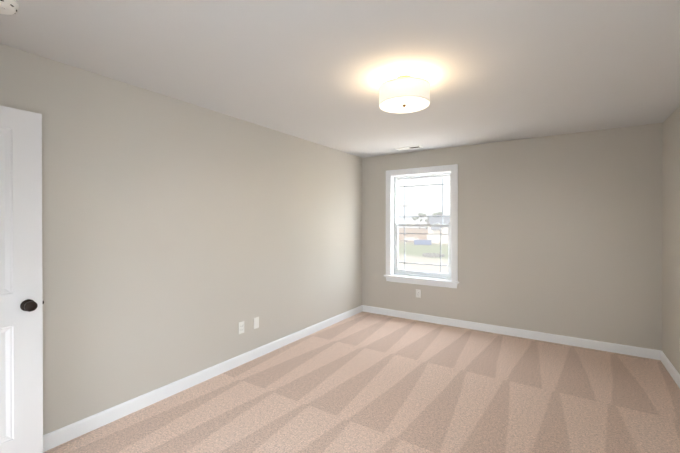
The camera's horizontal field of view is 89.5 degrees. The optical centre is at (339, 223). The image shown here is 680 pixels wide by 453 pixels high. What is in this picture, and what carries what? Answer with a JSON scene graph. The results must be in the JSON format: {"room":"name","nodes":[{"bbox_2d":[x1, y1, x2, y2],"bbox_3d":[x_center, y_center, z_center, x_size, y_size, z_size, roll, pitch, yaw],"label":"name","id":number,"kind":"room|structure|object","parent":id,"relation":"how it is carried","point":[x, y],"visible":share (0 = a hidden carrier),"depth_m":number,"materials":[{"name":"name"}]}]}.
{"room":"empty bedroom","nodes":[
{"label":"empty bedroom","id":0,"kind":"room"},
{"bbox_2d":[0,43,361,434],"bbox_3d":[-1.483,0.185,2.799,0.150,2.440,6.771,0,0,33],"label":"wall","id":1,"kind":"structure","parent":0,"point":[181,239],"depth_m":2.76,"materials":[{"name":"beige paint"}]},
{"bbox_2d":[43,305,362,451],"bbox_3d":[-0.975,1.353,3.428,0.015,0.098,4.871,0,0,33],"label":"baseboard","id":2,"kind":"structure","parent":1,"relation":"attached to","point":[58,437],"depth_m":2.79,"materials":[{"name":"white paint"}]},
{"bbox_2d":[239,321,243,333],"bbox_3d":[-0.981,1.037,3.422,0.010,0.115,0.070,0,0,33],"label":"duplex electrical outlet","id":3,"kind":"object","parent":1,"relation":"attached to","point":[241,327],"visible":1,"depth_m":3.42,"materials":[{"name":"white plastic"}]},
{"bbox_2d":[254,317,258,328],"bbox_3d":[-0.874,1.036,3.588,0.007,0.115,0.070,0,0,33],"label":"electrical outlet","id":4,"kind":"object","parent":1,"relation":"attached to","point":[256,322],"visible":1,"depth_m":3.58,"materials":[{"name":"white plastic"}]},
{"bbox_2d":[0,0,679,157],"bbox_3d":[0.057,-1.105,1.782,3.834,0.150,6.771,0,0,33],"label":"ceiling","id":5,"kind":"structure","parent":0,"point":[320,72],"depth_m":2.14,"materials":[{"name":"white paint"}]},
{"bbox_2d":[0,0,18,14],"bbox_3d":[-1.565,-1.004,1.567,0.146,0.048,0.146,0,0,33],"label":"smoke detector","id":6,"kind":"object","parent":5,"relation":"attached to","point":[9,7],"visible":1,"depth_m":1.57,"materials":[{"name":"white plastic"}]},
{"bbox_2d":[379,75,429,112],"bbox_3d":[0.456,-0.930,2.438,0.354,0.206,0.354,0,0,33],"label":"drum ceiling light","id":7,"kind":"object","parent":5,"relation":"attached to","point":[405,94],"visible":1,"depth_m":2.33,"materials":[{"name":"white fabric"}]},
{"bbox_2d":[395,145,423,150],"bbox_3d":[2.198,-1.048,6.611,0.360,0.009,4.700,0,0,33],"label":"ceiling vent","id":8,"kind":"object","parent":5,"relation":"in","point":[410,147],"visible":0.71,"depth_m":4.69,"materials":[{"name":"white plastic"}]},
{"bbox_2d":[43,312,679,452],"bbox_3d":[0.057,1.510,1.794,3.834,0.200,6.771,0,0,33],"label":"floor","id":9,"kind":"structure","parent":0,"point":[364,382],"depth_m":2.70,"materials":[{"name":"carpet"}]},
{"bbox_2d":[362,123,662,350],"bbox_3d":[1.874,0.177,4.555,3.534,2.440,0.150,0,0,33],"label":"wall","id":10,"kind":"structure","parent":0,"point":[561,234],"depth_m":4.06,"materials":[{"name":"beige paint"}]},
{"bbox_2d":[416,289,420,297],"bbox_3d":[1.129,1.009,4.953,0.070,0.115,0.010,0,0,33],"label":"duplex electrical outlet","id":11,"kind":"object","parent":10,"relation":"attached to","point":[418,293],"visible":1,"depth_m":4.95,"materials":[{"name":"white plastic"}]},
{"bbox_2d":[384,164,458,287],"bbox_3d":[1.183,0.033,4.990,1.113,1.681,0.200,0,0,33],"label":"window unit","id":12,"kind":"structure","parent":10,"relation":"in","point":[422,225],"depth_m":5.01,"materials":[{"name":"white plastic"}]},
{"bbox_2d":[363,305,658,359],"bbox_3d":[1.832,1.348,4.490,3.480,0.098,0.015,0,0,33],"label":"baseboard","id":13,"kind":"structure","parent":10,"relation":"attached to","point":[560,339],"depth_m":4.19,"materials":[{"name":"white paint"}]},
{"bbox_2d":[662,106,679,373],"bbox_3d":[1.596,0.195,0.776,0.150,2.440,6.771,0,0,33],"label":"wall","id":14,"kind":"structure","parent":0,"point":[671,255],"depth_m":3.22,"materials":[{"name":"beige paint"}]},
{"bbox_2d":[659,350,679,387],"bbox_3d":[1.967,1.362,1.496,0.015,0.098,4.871,0,0,33],"label":"baseboard","id":15,"kind":"structure","parent":14,"relation":"attached to","point":[665,361],"depth_m":3.21,"materials":[{"name":"white paint"}]},
{"bbox_3d":[-0.874,0.197,0.371,3.534,2.440,0.120,0,0,33],"label":"wall","id":16,"kind":"structure","parent":0,"visible":0},
{"bbox_2d":[0,105,43,452],"bbox_3d":[-1.953,0.384,1.657,0.175,2.030,0.820,0,0,33],"label":"door","id":17,"kind":"structure","parent":16,"relation":"in","point":[21,363],"depth_m":1.90,"materials":[{"name":"white paint"}]}
]}

